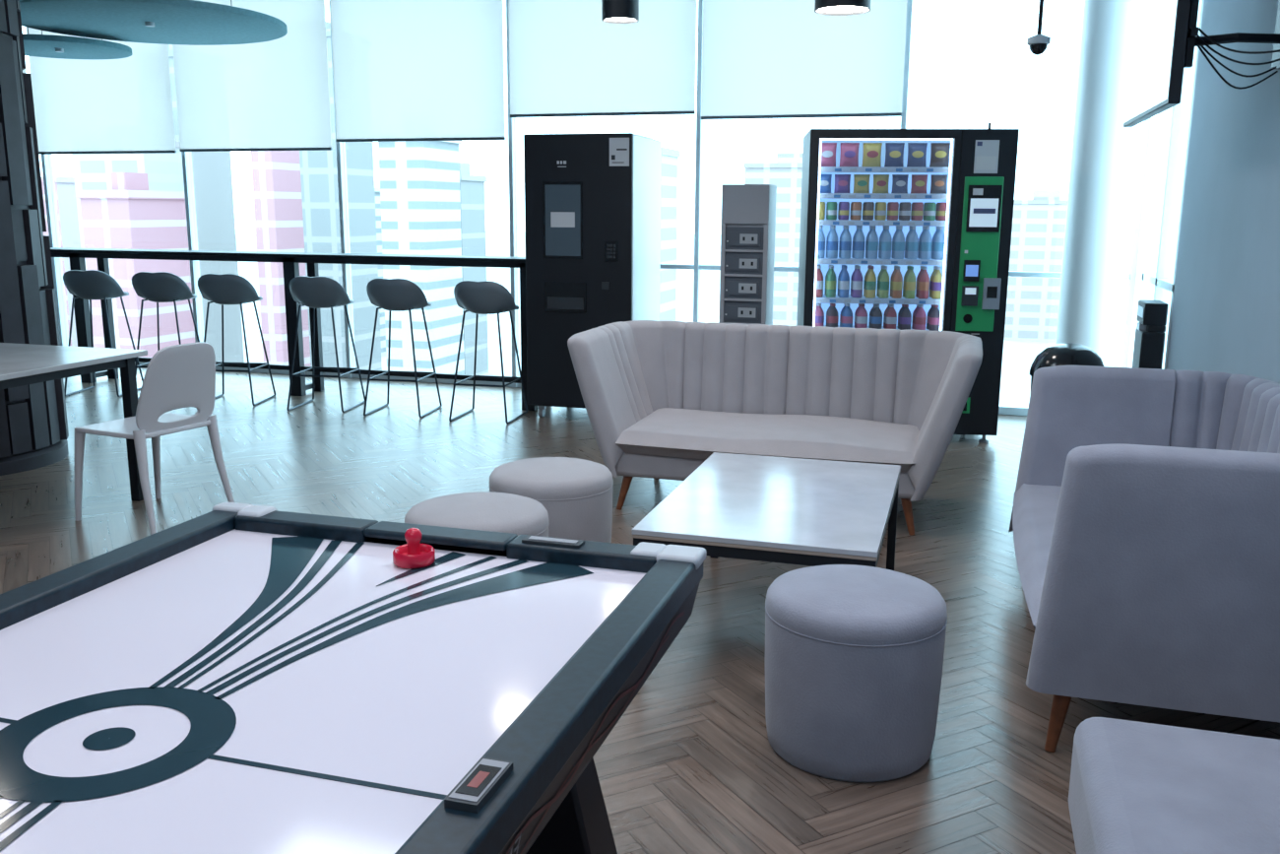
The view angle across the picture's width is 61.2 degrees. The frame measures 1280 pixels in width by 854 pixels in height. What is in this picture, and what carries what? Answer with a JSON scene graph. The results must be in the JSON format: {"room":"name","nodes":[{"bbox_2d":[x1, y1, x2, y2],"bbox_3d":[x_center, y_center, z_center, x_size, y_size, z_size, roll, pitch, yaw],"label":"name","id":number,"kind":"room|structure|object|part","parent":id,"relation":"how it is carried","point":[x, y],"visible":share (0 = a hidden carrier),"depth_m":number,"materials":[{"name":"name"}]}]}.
{"room":"common room","nodes":[
{"label":"common room","id":0,"kind":"room"},
{"bbox_2d":[0,367,1279,853],"bbox_3d":[-3.176,0.717,4.200,10.850,0.200,11.200,4,12,16],"label":"floor","id":1,"kind":"structure","parent":0,"point":[690,765],"depth_m":4.31,"materials":[{"name":"brown wood"}]},
{"bbox_2d":[0,0,68,475],"bbox_3d":[-3.846,-1.468,5.918,1.010,3.400,1.016,4,12,16],"label":"column","id":2,"kind":"structure","parent":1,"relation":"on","point":[33,422],"depth_m":5.97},
{"bbox_2d":[40,154,68,345],"bbox_3d":[-6.163,-2.338,10.174,1.540,3.400,0.090,4,12,16],"label":"frame","id":3,"kind":"object","parent":1,"relation":"on","point":[46,160],"visible":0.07,"depth_m":10.07,"materials":[{"name":"white metal"}]},
{"bbox_2d":[0,342,147,501],"bbox_3d":[-3.539,0.133,4.685,1.650,0.750,2.120,4,12,16],"label":"work table","id":4,"kind":"object","parent":1,"relation":"on","point":[21,364],"visible":0.91,"depth_m":5.19,"materials":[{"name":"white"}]},
{"bbox_2d":[63,269,143,396],"bbox_3d":[-4.242,-0.753,8.513,0.429,0.971,0.465,0,11,1],"label":"bar stool","id":5,"kind":"object","parent":1,"relation":"on","point":[90,285],"visible":0.97,"depth_m":8.34,"materials":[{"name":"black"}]},
{"bbox_3d":[-4.240,-1.112,8.453,0.427,0.244,0.398,0,11,1],"label":"shell seat","id":6,"kind":"part","parent":5,"relation":"part of","materials":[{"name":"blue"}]},
{"bbox_2d":[73,341,234,534],"bbox_3d":[-2.297,0.013,5.094,0.572,0.846,0.486,6,13,26],"label":"molded chair","id":7,"kind":"object","parent":1,"relation":"on","point":[176,376],"visible":0.99,"depth_m":4.96,"materials":[{"name":"grey plastic"}]},
{"bbox_3d":[-2.325,-0.002,5.106,0.452,0.040,0.466,6,13,26],"label":"seat","id":8,"kind":"part","parent":7,"relation":"part of","materials":[{"name":"grey plastic"}]},
{"bbox_3d":[-2.095,-0.185,4.952,0.125,0.400,0.433,6,13,26],"label":"backrest","id":9,"kind":"part","parent":7,"relation":"part of","materials":[{"name":"grey plastic"}]},
{"bbox_2d":[131,271,199,399],"bbox_3d":[-3.629,-0.713,8.334,0.429,0.971,0.465,0,11,1],"label":"bar stool","id":10,"kind":"object","parent":1,"relation":"on","point":[159,287],"visible":0.88,"depth_m":8.15,"materials":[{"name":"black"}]},
{"bbox_3d":[-3.627,-1.071,8.273,0.427,0.244,0.398,0,11,1],"label":"shell seat","id":11,"kind":"part","parent":10,"relation":"part of","materials":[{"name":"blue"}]},
{"bbox_2d":[134,151,204,366],"bbox_3d":[-4.692,-2.241,9.744,1.530,3.400,0.090,4,12,16],"label":"frame","id":12,"kind":"object","parent":1,"relation":"on","point":[187,168],"visible":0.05,"depth_m":9.62,"materials":[{"name":"white metal"}]},
{"bbox_2d":[197,273,275,405],"bbox_3d":[-3.064,-0.676,8.168,0.429,0.971,0.465,1,11,2],"label":"bar stool","id":13,"kind":"object","parent":1,"relation":"on","point":[224,288],"visible":0.97,"depth_m":8.00,"materials":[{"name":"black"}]},
{"bbox_3d":[-3.061,-1.035,8.108,0.427,0.244,0.398,1,11,2],"label":"shell seat","id":14,"kind":"part","parent":13,"relation":"part of","materials":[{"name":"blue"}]},
{"bbox_2d":[215,6,355,378],"bbox_3d":[-3.222,-2.145,9.313,1.540,3.400,0.090,4,12,16],"label":"frame","id":15,"kind":"object","parent":1,"relation":"on","point":[341,146],"visible":0.36,"depth_m":9.22,"materials":[{"name":"white metal"}]},
{"bbox_2d":[50,247,537,410],"bbox_3d":[-3.412,-0.860,8.749,5.650,1.100,0.320,4,12,16],"label":"bar table","id":16,"kind":"object","parent":1,"relation":"on","point":[290,260],"depth_m":8.42,"materials":[{"name":"black metal"}]},
{"bbox_2d":[50,247,525,267],"bbox_3d":[-3.418,-1.368,8.650,5.630,0.065,0.320,4,12,16],"label":"countertop","id":17,"kind":"structure","parent":16,"relation":"on","point":[160,254],"depth_m":8.29,"materials":[{"name":"black"}]},
{"bbox_3d":[-3.460,-0.511,8.699,5.630,0.035,0.030,4,12,16],"label":"foot rail","id":18,"kind":"part","parent":16,"relation":"part of","materials":[{"name":"black metal"}]},
{"bbox_2d":[286,275,365,412],"bbox_3d":[-2.318,-0.627,7.950,0.429,0.971,0.465,2,11,6],"label":"bar stool","id":19,"kind":"object","parent":1,"relation":"on","point":[310,291],"visible":0.98,"depth_m":7.79,"materials":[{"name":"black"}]},
{"bbox_3d":[-2.314,-0.986,7.889,0.427,0.244,0.398,2,11,6],"label":"shell seat","id":20,"kind":"part","parent":19,"relation":"part of","materials":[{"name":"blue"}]},
{"bbox_2d":[0,501,706,853],"bbox_3d":[-0.666,0.765,1.473,1.106,0.812,1.850,4,12,16],"label":"table","id":21,"kind":"object","parent":1,"relation":"on","point":[232,677],"visible":1,"depth_m":1.59,"materials":[{"name":"white plastic"}]},
{"bbox_2d":[392,527,435,569],"bbox_3d":[-0.440,0.231,2.107,0.080,0.070,0.080,4,12,16],"label":"mallet","id":22,"kind":"object","parent":21,"relation":"on","point":[413,554],"visible":1,"depth_m":2.09,"materials":[{"name":"red plastic"}]},
{"bbox_2d":[363,277,442,417],"bbox_3d":[-1.715,-0.588,7.773,0.429,0.971,0.465,2,11,8],"label":"bar stool","id":23,"kind":"object","parent":1,"relation":"on","point":[395,294],"visible":1,"depth_m":7.61,"materials":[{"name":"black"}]},
{"bbox_3d":[-1.711,-0.946,7.713,0.427,0.244,0.398,2,11,8],"label":"shell seat","id":24,"kind":"part","parent":23,"relation":"part of","materials":[{"name":"grey plastic"}]},
{"bbox_2d":[351,0,519,386],"bbox_3d":[-1.742,-2.048,8.880,1.550,3.400,0.090,4,12,16],"label":"frame","id":25,"kind":"object","parent":1,"relation":"on","point":[512,142],"visible":0.38,"depth_m":8.75,"materials":[{"name":"white metal"}]},
{"bbox_2d":[404,491,549,536],"bbox_3d":[-0.572,0.483,3.826,0.502,0.440,0.502,4,12,16],"label":"round ottoman","id":26,"kind":"object","parent":1,"relation":"on","point":[502,512],"visible":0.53,"depth_m":3.71,"materials":[{"name":"beige fabric"}]},
{"bbox_2d":[448,280,527,424],"bbox_3d":[-1.064,-0.545,7.582,0.429,0.971,0.465,3,12,12],"label":"bar stool","id":27,"kind":"object","parent":1,"relation":"on","point":[483,296],"visible":1,"depth_m":7.41,"materials":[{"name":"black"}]},
{"bbox_3d":[-1.059,-0.904,7.522,0.427,0.244,0.398,3,12,12],"label":"shell seat","id":28,"kind":"part","parent":27,"relation":"part of","materials":[{"name":"grey plastic"}]},
{"bbox_2d":[488,456,613,542],"bbox_3d":[-0.358,0.371,4.387,0.498,0.442,0.498,4,12,16],"label":"round ottoman","id":29,"kind":"object","parent":1,"relation":"on","point":[576,493],"visible":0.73,"depth_m":4.20,"materials":[{"name":"beige fabric"}]},
{"bbox_2d":[523,132,661,417],"bbox_3d":[-0.320,-1.063,7.726,0.756,1.940,0.812,3,12,15],"label":"vending machine","id":30,"kind":"object","parent":1,"relation":"on","point":[593,201],"visible":0.73,"depth_m":7.33,"materials":[{"name":"black metal"}]},
{"bbox_2d":[516,0,703,386],"bbox_3d":[-0.267,-1.952,8.449,1.530,3.400,0.090,4,12,16],"label":"frame","id":31,"kind":"object","parent":1,"relation":"on","point":[699,122],"visible":0.35,"depth_m":8.23,"materials":[{"name":"white metal"}]},
{"bbox_2d":[718,184,776,324],"bbox_3d":[0.741,-0.849,7.512,0.320,1.620,0.303,4,12,16],"label":"station","id":32,"kind":"object","parent":1,"relation":"on","point":[748,211],"visible":0.52,"depth_m":7.32,"materials":[{"name":"grey metal"}]},
{"bbox_2d":[632,451,900,570],"bbox_3d":[0.510,0.461,3.948,0.770,0.450,1.180,4,12,16],"label":"coffee table","id":33,"kind":"object","parent":1,"relation":"on","point":[812,512],"visible":0.9,"depth_m":3.70,"materials":[{"name":"white glossy laminate"},{"name":"black metal"}]},
{"bbox_2d":[567,320,982,535],"bbox_3d":[0.675,-0.038,5.402,1.919,0.866,0.892,4,12,16],"label":"sofa","id":34,"kind":"object","parent":1,"relation":"on","point":[660,398],"visible":0.98,"depth_m":5.50,"materials":[{"name":"beige fabric"}]},
{"bbox_3d":[0.671,0.149,5.428,1.460,0.140,0.750,4,12,16],"label":"seat","id":35,"kind":"part","parent":34,"relation":"part of","materials":[{"name":"beige fabric"}]},
{"bbox_2d":[615,407,919,472],"bbox_3d":[0.654,0.043,5.349,1.410,0.129,0.750,4,12,16],"label":"seat cushion","id":36,"kind":"object","parent":34,"relation":"on","point":[679,434],"depth_m":5.19,"materials":[{"name":"beige fabric"}]},
{"bbox_2d":[699,0,913,271],"bbox_3d":[1.184,-1.857,8.024,1.500,3.400,0.090,4,12,16],"label":"frame","id":37,"kind":"object","parent":1,"relation":"on","point":[910,2],"visible":0.2,"depth_m":7.66,"materials":[{"name":"white metal"}]},
{"bbox_2d":[765,564,947,781],"bbox_3d":[0.581,0.650,2.969,0.484,0.464,0.484,4,12,16],"label":"round ottoman","id":38,"kind":"object","parent":1,"relation":"on","point":[854,653],"visible":1,"depth_m":2.79,"materials":[{"name":"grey fabric"}]},
{"bbox_2d":[796,122,1019,443],"bbox_3d":[1.688,-0.957,7.116,1.240,2.000,0.840,1,11,5],"label":"vending machine","id":39,"kind":"object","parent":1,"relation":"on","point":[901,228],"visible":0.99,"depth_m":6.76,"materials":[{"name":"painted metal"},{"name":"glass"},{"name":"plastic"}]},
{"bbox_3d":[2.087,-1.058,6.665,0.230,0.940,0.010,1,11,5],"label":"green panel","id":40,"kind":"part","parent":39,"relation":"part of","materials":[{"name":"green plastic"}]},
{"bbox_2d":[1029,342,1104,395],"bbox_3d":[2.210,-0.042,5.649,0.370,0.788,0.370,4,12,16],"label":"bin","id":41,"kind":"object","parent":1,"relation":"on","point":[1064,353],"visible":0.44,"depth_m":5.49,"materials":[{"name":"black metal"}]},
{"bbox_3d":[2.212,-0.345,5.588,0.370,0.168,0.370,4,12,16],"label":"dome lid","id":42,"kind":"part","parent":41,"relation":"part of","materials":[{"name":"black"}]},
{"bbox_2d":[998,117,1151,415],"bbox_3d":[2.668,-1.760,7.589,1.600,3.400,0.090,4,12,16],"label":"frame","id":43,"kind":"object","parent":1,"relation":"on","point":[1002,409],"visible":0.36,"depth_m":7.48,"materials":[{"name":"white metal"}]},
{"bbox_2d":[1055,0,1136,366],"bbox_3d":[3.031,-1.665,7.130,0.380,3.400,0.380,4,12,16],"label":"round column","id":44,"kind":"structure","parent":1,"relation":"on","point":[1103,149],"depth_m":7.01,"materials":[{"name":"white"}]},
{"bbox_2d":[1008,365,1279,752],"bbox_3d":[1.685,0.345,3.502,0.888,0.876,1.637,4,12,16],"label":"sofa","id":45,"kind":"object","parent":1,"relation":"on","point":[1145,518],"visible":1,"depth_m":2.80,"materials":[{"name":"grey fabric"}]},
{"bbox_2d":[1012,483,1061,629],"bbox_3d":[1.619,0.414,3.536,0.750,0.129,1.510,4,12,16],"label":"seat cushion","id":46,"kind":"object","parent":45,"relation":"on","point":[1035,505],"depth_m":3.62,"materials":[{"name":"grey fabric"}]},
{"bbox_2d":[1132,299,1168,368],"bbox_3d":[3.067,-0.295,6.582,0.138,0.930,0.280,4,12,16],"label":"water dispenser","id":47,"kind":"object","parent":1,"relation":"on","point":[1152,315],"visible":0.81,"depth_m":6.41,"materials":[{"name":"black plastic"}]},
{"bbox_3d":[3.020,-0.655,6.514,0.040,0.138,0.220,4,12,16],"label":"tap panel","id":48,"kind":"part","parent":47,"relation":"part of","materials":[{"name":"silver metal"}]},
{"bbox_2d":[1140,0,1204,369],"bbox_3d":[3.320,-1.579,6.708,0.100,3.400,1.300,4,12,16],"label":"window","id":49,"kind":"structure","parent":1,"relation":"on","point":[1174,124],"depth_m":6.76,"materials":[{"name":"white"}]},
{"bbox_2d":[1068,716,1279,853],"bbox_3d":[1.171,0.714,1.716,0.830,0.840,0.930,4,12,16],"label":"lounge chair","id":50,"kind":"object","parent":1,"relation":"on","point":[1135,787],"visible":1,"depth_m":1.95,"materials":[{"name":"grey fabric"}]},
{"bbox_2d":[1165,0,1279,383],"bbox_3d":[1.788,-0.549,1.526,0.200,3.400,9.700,4,12,16],"label":"wall","id":51,"kind":"structure","parent":0,"point":[1226,309],"depth_m":5.00,"materials":[{"name":"paint"}]},
{"bbox_2d":[1123,0,1279,127],"bbox_3d":[2.363,-1.650,4.464,0.483,0.710,1.200,4,12,16],"label":"wall-mounted television","id":52,"kind":"object","parent":51,"relation":"attached to","point":[1165,35],"visible":1,"depth_m":4.26,"materials":[{"name":"black"}]},
{"bbox_3d":[-3.181,-2.794,3.398,11.050,0.200,11.200,4,12,16],"label":"ceiling","id":53,"kind":"structure","parent":0,"visible":0},
{"bbox_2d":[22,27,131,59],"bbox_3d":[-4.356,-3.207,8.050,1.000,0.835,1.000,4,12,16],"label":"ceiling disc","id":54,"kind":"object","parent":53,"relation":"hanging from","point":[38,45],"visible":0.8,"depth_m":8.01,"materials":[{"name":"teal fabric"}]},
{"bbox_2d":[25,26,176,154],"bbox_3d":[-4.725,-3.144,9.441,1.480,1.482,0.070,4,12,16],"label":"roller blind","id":55,"kind":"object","parent":53,"relation":"hanging from","point":[121,105],"visible":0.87,"depth_m":9.49,"materials":[{"name":"grey fabric"}]},
{"bbox_2d":[19,0,287,45],"bbox_3d":[-3.410,-3.126,7.447,1.840,0.745,1.840,4,12,16],"label":"ceiling disc","id":56,"kind":"object","parent":53,"relation":"hanging from","point":[162,22],"visible":0.89,"depth_m":7.36,"materials":[{"name":"teal fabric"}]},
{"bbox_2d":[172,0,332,151],"bbox_3d":[-3.255,-3.053,9.010,1.490,1.472,0.070,4,12,16],"label":"roller blind","id":57,"kind":"object","parent":53,"relation":"hanging from","point":[271,95],"visible":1,"depth_m":9.03,"materials":[{"name":"grey fabric"}]},
{"bbox_2d":[329,0,505,141],"bbox_3d":[-1.775,-2.987,8.571,1.500,1.407,0.070,4,12,16],"label":"roller blind","id":58,"kind":"object","parent":53,"relation":"hanging from","point":[405,70],"visible":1,"depth_m":8.60,"materials":[{"name":"grey fabric"}]},
{"bbox_2d":[508,0,696,117],"bbox_3d":[-0.299,-2.974,8.122,1.480,1.237,0.070,4,12,16],"label":"roller blind","id":59,"kind":"object","parent":53,"relation":"hanging from","point":[564,60],"visible":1,"depth_m":8.16,"materials":[{"name":"grey fabric"}]},
{"bbox_2d":[601,0,639,23],"bbox_3d":[-0.104,-2.678,5.822,0.200,0.940,0.200,4,12,16],"label":"pendant lamp","id":60,"kind":"object","parent":53,"relation":"hanging from","point":[612,11],"visible":1,"depth_m":5.83,"materials":[{"name":"black"}]},
{"bbox_2d":[605,17,634,21],"bbox_3d":[-0.107,-2.232,5.912,0.176,0.006,0.176,4,12,16],"label":"diffuser","id":61,"kind":"object","parent":60,"relation":"attached to","point":[607,19],"depth_m":5.95,"materials":[{"name":"white plastic"}]},
{"bbox_2d":[701,0,907,119],"bbox_3d":[1.152,-2.860,7.701,1.450,1.277,0.070,4,12,16],"label":"roller blind","id":62,"kind":"object","parent":53,"relation":"hanging from","point":[761,58],"visible":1,"depth_m":7.75,"materials":[{"name":"grey fabric"}]},
{"bbox_2d":[814,0,870,15],"bbox_3d":[1.045,-2.603,5.486,0.284,0.940,0.284,4,12,16],"label":"pendant lamp","id":63,"kind":"object","parent":53,"relation":"hanging from","point":[822,7],"visible":1,"depth_m":5.55,"materials":[{"name":"black"}]},
{"bbox_2d":[818,5,867,12],"bbox_3d":[1.042,-2.157,5.575,0.260,0.006,0.260,4,12,16],"label":"diffuser","id":64,"kind":"object","parent":63,"relation":"attached to","point":[821,9],"depth_m":5.60,"materials":[{"name":"white plastic"}]},
{"bbox_2d":[1026,0,1050,55],"bbox_3d":[1.991,-2.436,5.294,0.110,1.180,0.110,4,12,16],"label":"dome security camera","id":65,"kind":"object","parent":53,"relation":"attached to","point":[1038,43],"visible":1,"depth_m":5.37,"materials":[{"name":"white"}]},
{"label":"outside","id":66,"kind":"structure","parent":0,"visible":0},
{"bbox_2d":[235,231,1146,406],"bbox_3d":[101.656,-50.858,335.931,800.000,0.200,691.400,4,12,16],"label":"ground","id":67,"kind":"structure","parent":66,"point":[1018,356],"depth_m":170.90,"materials":[{"name":"grey"}]},
{"bbox_2d":[41,176,80,346],"bbox_3d":[-59.868,-15.072,103.119,17.900,19.100,5.300,4,12,16],"label":"office building","id":68,"kind":"structure","parent":67,"relation":"on","point":[65,190],"depth_m":98.28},
{"bbox_2d":[71,140,190,313],"bbox_3d":[-40.055,-12.949,86.840,6.950,21.600,5.300,4,12,16],"label":"office building","id":69,"kind":"structure","parent":67,"relation":"on","point":[92,171],"depth_m":83.53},
{"bbox_2d":[75,172,195,357],"bbox_3d":[-31.865,-7.322,69.488,3.875,17.500,5.300,4,12,16],"label":"office building","id":70,"kind":"structure","parent":67,"relation":"on","point":[130,215],"depth_m":67.07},
{"bbox_2d":[167,44,244,362],"bbox_3d":[-37.375,-17.233,90.492,4.800,28.600,5.300,4,12,16],"label":"office building","id":71,"kind":"structure","parent":67,"relation":"on","point":[212,170],"depth_m":90.17,"materials":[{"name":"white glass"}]},
{"bbox_2d":[251,150,311,366],"bbox_3d":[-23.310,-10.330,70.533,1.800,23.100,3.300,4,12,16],"label":"office building","id":72,"kind":"structure","parent":67,"relation":"on","point":[276,174],"depth_m":69.33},
{"bbox_2d":[299,21,382,370],"bbox_3d":[-25.159,-16.924,86.819,6.300,29.600,5.300,4,12,16],"label":"office building","id":73,"kind":"structure","parent":67,"relation":"on","point":[318,168],"depth_m":85.35,"materials":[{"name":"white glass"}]},
{"bbox_2d":[374,187,386,356],"bbox_3d":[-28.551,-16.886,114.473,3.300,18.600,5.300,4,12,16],"label":"office building","id":74,"kind":"structure","parent":67,"relation":"on","point":[376,189],"depth_m":113.37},
{"bbox_2d":[378,140,464,374],"bbox_3d":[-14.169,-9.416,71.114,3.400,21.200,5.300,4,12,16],"label":"office building","id":75,"kind":"structure","parent":67,"relation":"on","point":[420,197],"depth_m":68.97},
{"bbox_2d":[459,162,488,375],"bbox_3d":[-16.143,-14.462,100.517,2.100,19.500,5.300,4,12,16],"label":"office building","id":76,"kind":"structure","parent":67,"relation":"on","point":[472,187],"depth_m":99.95,"materials":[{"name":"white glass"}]},
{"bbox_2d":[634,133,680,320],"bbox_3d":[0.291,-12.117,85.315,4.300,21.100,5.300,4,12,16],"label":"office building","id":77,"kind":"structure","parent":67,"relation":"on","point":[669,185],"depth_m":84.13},
{"bbox_2d":[743,152,802,325],"bbox_3d":[17.337,-19.462,121.221,11.100,21.600,5.300,4,12,16],"label":"office building","id":78,"kind":"structure","parent":67,"relation":"on","point":[786,173],"depth_m":118.52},
{"bbox_2d":[1003,191,1067,341],"bbox_3d":[49.601,-19.693,132.599,10.100,18.000,5.300,4,12,16],"label":"office building","id":79,"kind":"structure","parent":67,"relation":"on","point":[1038,230],"depth_m":130.62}
]}

